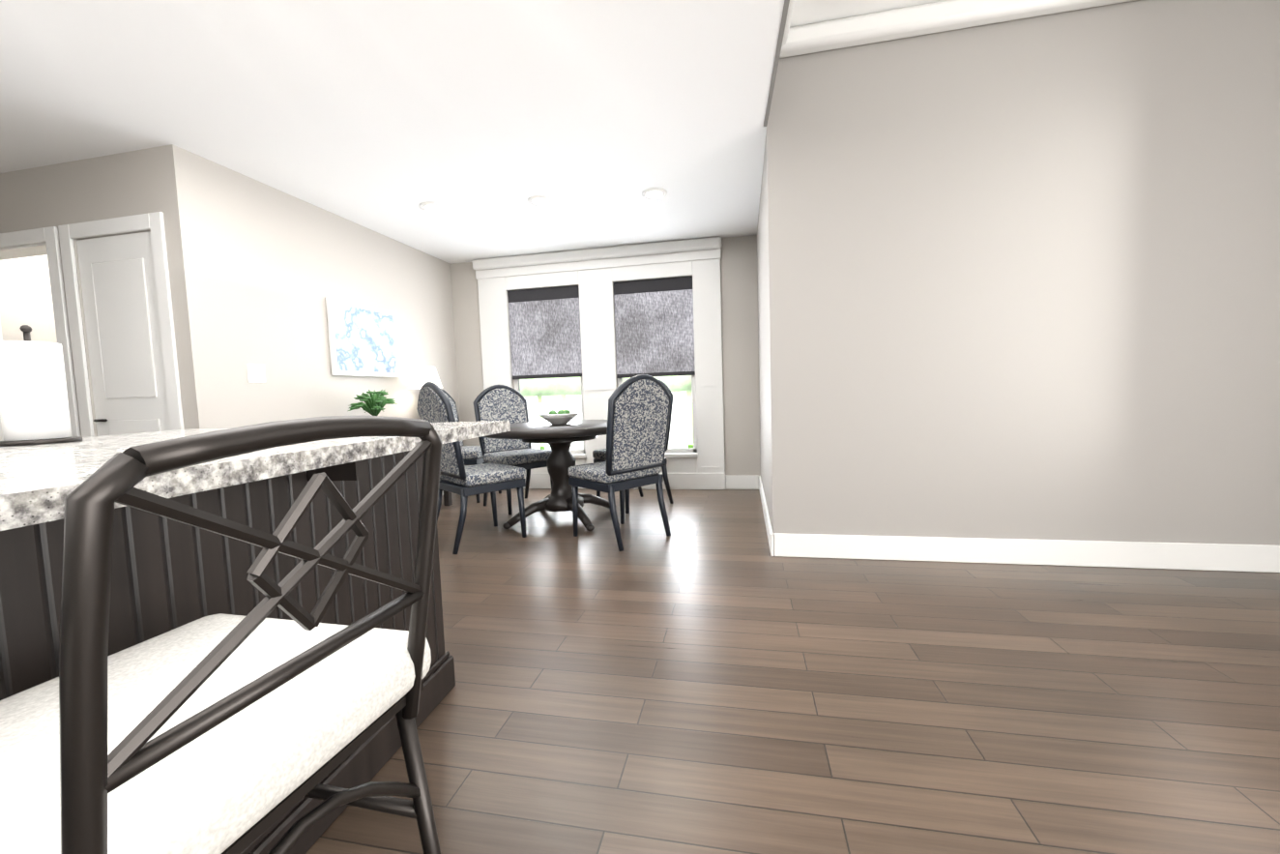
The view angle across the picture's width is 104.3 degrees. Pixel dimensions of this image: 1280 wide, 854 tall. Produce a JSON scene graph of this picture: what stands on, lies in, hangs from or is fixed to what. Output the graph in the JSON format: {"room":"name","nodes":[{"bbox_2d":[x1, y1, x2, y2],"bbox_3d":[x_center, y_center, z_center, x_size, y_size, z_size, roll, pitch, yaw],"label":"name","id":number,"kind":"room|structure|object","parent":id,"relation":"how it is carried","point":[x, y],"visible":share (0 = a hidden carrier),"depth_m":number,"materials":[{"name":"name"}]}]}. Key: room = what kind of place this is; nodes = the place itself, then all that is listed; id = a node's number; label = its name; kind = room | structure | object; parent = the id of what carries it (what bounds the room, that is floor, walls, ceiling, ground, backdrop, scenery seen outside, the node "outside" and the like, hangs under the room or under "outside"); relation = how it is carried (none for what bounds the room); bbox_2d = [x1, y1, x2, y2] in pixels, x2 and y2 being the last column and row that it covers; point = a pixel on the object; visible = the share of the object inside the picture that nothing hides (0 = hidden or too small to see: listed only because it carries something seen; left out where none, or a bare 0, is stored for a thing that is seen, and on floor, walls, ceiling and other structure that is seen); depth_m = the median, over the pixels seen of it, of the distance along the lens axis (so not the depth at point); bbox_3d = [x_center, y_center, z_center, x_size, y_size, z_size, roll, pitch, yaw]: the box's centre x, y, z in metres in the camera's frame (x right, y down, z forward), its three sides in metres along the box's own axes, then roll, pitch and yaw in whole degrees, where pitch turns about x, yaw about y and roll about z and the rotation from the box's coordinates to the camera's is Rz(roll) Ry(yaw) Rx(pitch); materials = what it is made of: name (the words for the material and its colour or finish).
{"room":"kitchen","nodes":[
{"label":"kitchen","id":0,"kind":"room"},
{"bbox_2d":[0,254,57,343],"bbox_3d":[-4.539,-0.367,4.028,0.140,2.500,1.150,-1,4,12],"label":"window","id":1,"kind":"structure","parent":0,"point":[25,289],"depth_m":3.69,"materials":[{"name":"glass"}]},
{"bbox_2d":[0,146,185,436],"bbox_3d":[-3.645,-0.339,3.187,1.950,2.500,0.140,-1,4,12],"label":"wall","id":2,"kind":"structure","parent":0,"point":[126,184],"depth_m":2.97,"materials":[{"name":"grey paint"}]},
{"bbox_2d":[0,211,183,440],"bbox_3d":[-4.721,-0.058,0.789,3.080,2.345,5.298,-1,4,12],"label":"door frame","id":3,"kind":"structure","parent":2,"relation":"attached to","point":[48,238],"depth_m":3.02,"materials":[{"name":"white wood"}]},
{"bbox_2d":[76,231,170,435],"bbox_3d":[-3.094,-0.121,3.015,0.612,2.040,0.068,-1,4,12],"label":"pantry door","id":4,"kind":"structure","parent":2,"relation":"in","point":[122,318],"depth_m":3.00,"materials":[{"name":"white wood"}]},
{"bbox_2d":[158,144,460,479],"bbox_3d":[-2.366,-0.461,4.323,0.100,2.500,2.890,-1,4,12],"label":"wall","id":5,"kind":"structure","parent":0,"point":[260,272],"depth_m":3.43,"materials":[{"name":"grey paint"}]},
{"bbox_2d":[246,363,265,382],"bbox_3d":[-2.526,-0.352,3.274,0.005,0.120,0.120,-1,4,12],"label":"switch plate","id":6,"kind":"object","parent":5,"relation":"attached to","point":[255,373],"visible":1,"depth_m":3.26,"materials":[{"name":"white plastic"}]},
{"bbox_2d":[325,296,399,377],"bbox_3d":[-2.324,-0.731,4.218,0.032,0.603,0.759,-1,4,12],"label":"framed art","id":7,"kind":"object","parent":5,"relation":"attached to","point":[363,339],"visible":1,"depth_m":4.14,"materials":[{"name":"white"}]},
{"bbox_2d":[0,0,784,263],"bbox_3d":[-2.741,-1.553,1.456,6.745,0.100,8.480,-1,4,12],"label":"ceiling","id":8,"kind":"structure","parent":0,"point":[482,121],"depth_m":2.50,"materials":[{"name":"white paint"}]},
{"bbox_2d":[419,202,445,212],"bbox_3d":[-1.604,-1.701,3.851,0.188,0.011,0.188,-3,4,-15],"label":"recessed light","id":9,"kind":"object","parent":8,"relation":"in","point":[434,207],"depth_m":3.84,"materials":[{"name":"white plastic"}]},
{"bbox_2d":[527,195,552,205],"bbox_3d":[-0.759,-1.725,3.797,0.188,0.011,0.188,-5,5,-33],"label":"recessed light","id":10,"kind":"object","parent":8,"relation":"in","point":[537,200],"depth_m":3.78,"materials":[{"name":"white plastic"}]},
{"bbox_2d":[641,187,667,199],"bbox_3d":[0.106,-1.750,3.730,0.188,0.011,0.188,-2,4,3],"label":"recessed light","id":11,"kind":"object","parent":8,"relation":"in","point":[648,193],"depth_m":3.71,"materials":[{"name":"white plastic"}]},
{"bbox_2d":[450,234,760,475],"bbox_3d":[-0.426,-0.595,5.323,3.300,2.500,0.140,-1,4,12],"label":"wall","id":12,"kind":"structure","parent":0,"point":[739,290],"depth_m":4.99,"materials":[{"name":"grey paint"}]},
{"bbox_2d":[514,376,585,453],"bbox_3d":[-0.994,-0.595,5.444,0.817,1.800,0.050,-1,4,12],"label":"window","id":13,"kind":"structure","parent":12,"relation":"in","point":[542,395],"depth_m":5.45,"materials":[{"name":"white"}]},
{"bbox_2d":[472,235,725,489],"bbox_3d":[-0.462,-0.585,5.208,2.654,2.498,0.100,-1,4,12],"label":"window frame","id":14,"kind":"structure","parent":12,"relation":"in","point":[594,275],"depth_m":5.14,"materials":[{"name":"white wood"}]},
{"bbox_2d":[507,276,695,378],"bbox_3d":[-0.437,-1.004,5.236,2.000,0.987,0.022,-1,4,12],"label":"shades","id":15,"kind":"object","parent":14,"relation":"attached to","point":[654,326],"visible":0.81,"depth_m":5.18,"materials":[{"name":"grey fabric"}]},
{"bbox_2d":[617,290,697,453],"bbox_3d":[0.170,-0.617,5.204,0.822,1.800,0.050,-1,4,12],"label":"window","id":16,"kind":"structure","parent":12,"relation":"in","point":[683,427],"depth_m":5.18,"materials":[{"name":"white"}]},
{"bbox_2d":[725,474,755,489],"bbox_3d":[1.025,0.560,5.031,0.323,0.140,0.022,-1,4,12],"label":"baseboard","id":17,"kind":"structure","parent":12,"relation":"attached to","point":[732,481],"depth_m":5.03,"materials":[{"name":"white wood"}]},
{"bbox_2d":[763,0,789,126],"bbox_3d":[-0.003,-1.655,-1.617,0.412,0.553,8.992,-1,4,12],"label":"wall","id":18,"kind":"structure","parent":0,"point":[779,40],"depth_m":2.24,"materials":[{"name":"grey paint"}]},
{"bbox_2d":[781,0,794,46],"bbox_3d":[0.045,-1.778,-1.687,0.483,0.119,8.888,-1,4,12],"label":"crown molding","id":19,"kind":"structure","parent":18,"relation":"attached to","point":[788,19],"depth_m":2.50,"materials":[{"name":"white"}]},
{"bbox_2d":[305,488,1279,853],"bbox_3d":[-2.440,0.980,2.099,14.100,0.060,14.100,-1,4,12],"label":"floor","id":20,"kind":"structure","parent":0,"point":[710,674],"depth_m":1.59,"materials":[{"name":"brown wood"}]},
{"bbox_2d":[0,415,442,853],"bbox_3d":[-0.517,0.492,0.565,0.503,1.000,0.458,-1,4,12],"label":"stool","id":21,"kind":"object","parent":20,"relation":"on","point":[220,733],"visible":1,"depth_m":0.47,"materials":[{"name":"brown metal"}]},
{"bbox_2d":[0,432,500,853],"bbox_3d":[-1.468,0.589,0.472,1.487,0.880,2.782,-1,4,12],"label":"kitchen island","id":22,"kind":"object","parent":20,"relation":"on","point":[167,574],"depth_m":0.99,"materials":[{"name":"brown wood"}]},
{"bbox_2d":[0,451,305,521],"bbox_3d":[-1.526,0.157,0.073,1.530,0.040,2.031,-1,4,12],"label":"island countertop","id":23,"kind":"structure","parent":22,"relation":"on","point":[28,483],"depth_m":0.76,"materials":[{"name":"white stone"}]},
{"bbox_2d":[0,420,510,463],"bbox_3d":[-1.293,0.048,1.535,1.488,0.040,1.062,-1,4,12],"label":"island countertop","id":24,"kind":"structure","parent":22,"relation":"on","point":[313,451],"depth_m":1.27,"materials":[{"name":"white stone"}]},
{"bbox_2d":[0,324,82,445],"bbox_3d":[-1.783,-0.125,1.459,0.170,0.346,0.170,-1,4,12],"label":"paper towel holder","id":25,"kind":"object","parent":24,"relation":"on","point":[34,406],"visible":1,"depth_m":1.42,"materials":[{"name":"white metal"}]},
{"bbox_2d":[443,490,452,505],"bbox_3d":[-2.128,0.412,4.032,0.390,0.783,1.550,-1,4,12],"label":"console table","id":26,"kind":"object","parent":20,"relation":"on","point":[448,500],"visible":0.04,"depth_m":4.70,"materials":[{"name":"black wood"}]},
{"bbox_2d":[348,389,397,415],"bbox_3d":[-2.154,-0.140,4.004,0.283,0.322,0.519,-1,4,12],"label":"potted plant","id":27,"kind":"object","parent":26,"relation":"on","point":[375,403],"visible":0.9,"depth_m":3.97,"materials":[{"name":"green plant"}]},
{"bbox_2d":[407,366,442,414],"bbox_3d":[-2.014,-0.296,4.677,0.300,0.530,0.300,-1,4,12],"label":"table lamp","id":28,"kind":"object","parent":26,"relation":"on","point":[421,376],"visible":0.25,"depth_m":4.57,"materials":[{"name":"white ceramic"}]},
{"bbox_2d":[441,388,501,502],"bbox_3d":[-1.792,0.159,5.044,0.581,1.135,0.548,-1,4,12],"label":"chair","id":29,"kind":"object","parent":20,"relation":"on","point":[472,454],"visible":0.25,"depth_m":4.82,"materials":[{"name":"black wood"}]},
{"bbox_2d":[417,381,526,553],"bbox_3d":[-1.195,0.244,3.533,0.581,1.135,0.548,-6,5,-42],"label":"chair","id":30,"kind":"object","parent":20,"relation":"on","point":[456,475],"visible":0.77,"depth_m":3.35,"materials":[{"name":"grey fabric"}]},
{"bbox_2d":[472,384,552,514],"bbox_3d":[-1.148,0.169,4.584,0.548,1.135,0.581,-6,5,-42],"label":"chair","id":31,"kind":"object","parent":20,"relation":"on","point":[498,402],"visible":0.75,"depth_m":4.63,"materials":[{"name":"grey fabric"}]},
{"bbox_2d":[484,419,616,530],"bbox_3d":[-0.639,0.365,4.046,1.240,0.775,1.240,-1,4,12],"label":"dining table","id":32,"kind":"object","parent":20,"relation":"on","point":[559,439],"visible":0.81,"depth_m":3.90,"materials":[{"name":"black wood"}]},
{"bbox_2d":[538,409,579,424],"bbox_3d":[-0.654,-0.080,4.015,0.340,0.116,0.340,-1,4,12],"label":"centerpiece","id":33,"kind":"object","parent":32,"relation":"on","point":[560,417],"visible":1,"depth_m":3.93,"materials":[{"name":"white ceramic"}]},
{"bbox_2d":[568,374,670,551],"bbox_3d":[-0.142,0.212,3.484,0.548,1.135,0.581,-6,5,-42],"label":"chair","id":34,"kind":"object","parent":20,"relation":"on","point":[638,411],"visible":1,"depth_m":3.29,"materials":[{"name":"grey fabric"}]},
{"bbox_2d":[592,378,673,513],"bbox_3d":[-0.057,0.139,4.489,0.581,1.135,0.548,-5,5,-38],"label":"chair","id":35,"kind":"object","parent":20,"relation":"on","point":[598,455],"visible":0.27,"depth_m":4.42,"materials":[{"name":"black wood"}]},
{"bbox_2d":[789,0,944,27],"bbox_3d":[1.829,-1.942,-1.788,4.060,0.100,8.650,-1,4,12],"label":"ceiling","id":36,"kind":"structure","parent":0,"point":[806,12],"depth_m":2.58,"materials":[{"name":"white paint"}]},
{"bbox_2d":[756,0,1279,555],"bbox_3d":[2.958,-0.867,3.560,4.050,3.060,2.190,-1,4,12],"label":"wall","id":37,"kind":"structure","parent":0,"point":[1018,278],"depth_m":2.63,"materials":[{"name":"grey paint"}]},
{"bbox_2d":[755,475,771,528],"bbox_3d":[1.001,0.631,4.012,0.022,0.140,2.032,-1,4,12],"label":"baseboard","id":38,"kind":"structure","parent":37,"relation":"attached to","point":[758,481],"depth_m":4.02,"materials":[{"name":"white wood"}]},
{"bbox_2d":[779,0,1134,58],"bbox_3d":[2.636,-2.146,2.355,3.946,0.119,0.098,-1,4,12],"label":"crown molding","id":39,"kind":"structure","parent":37,"relation":"attached to","point":[895,24],"depth_m":2.57,"materials":[{"name":"white"}]},
{"bbox_2d":[766,528,1279,572],"bbox_3d":[2.485,0.676,2.645,3.466,0.140,0.015,-1,4,12],"label":"baseboard","id":40,"kind":"structure","parent":37,"relation":"attached to","point":[1255,558],"depth_m":2.71,"materials":[{"name":"white wood"}]}
]}

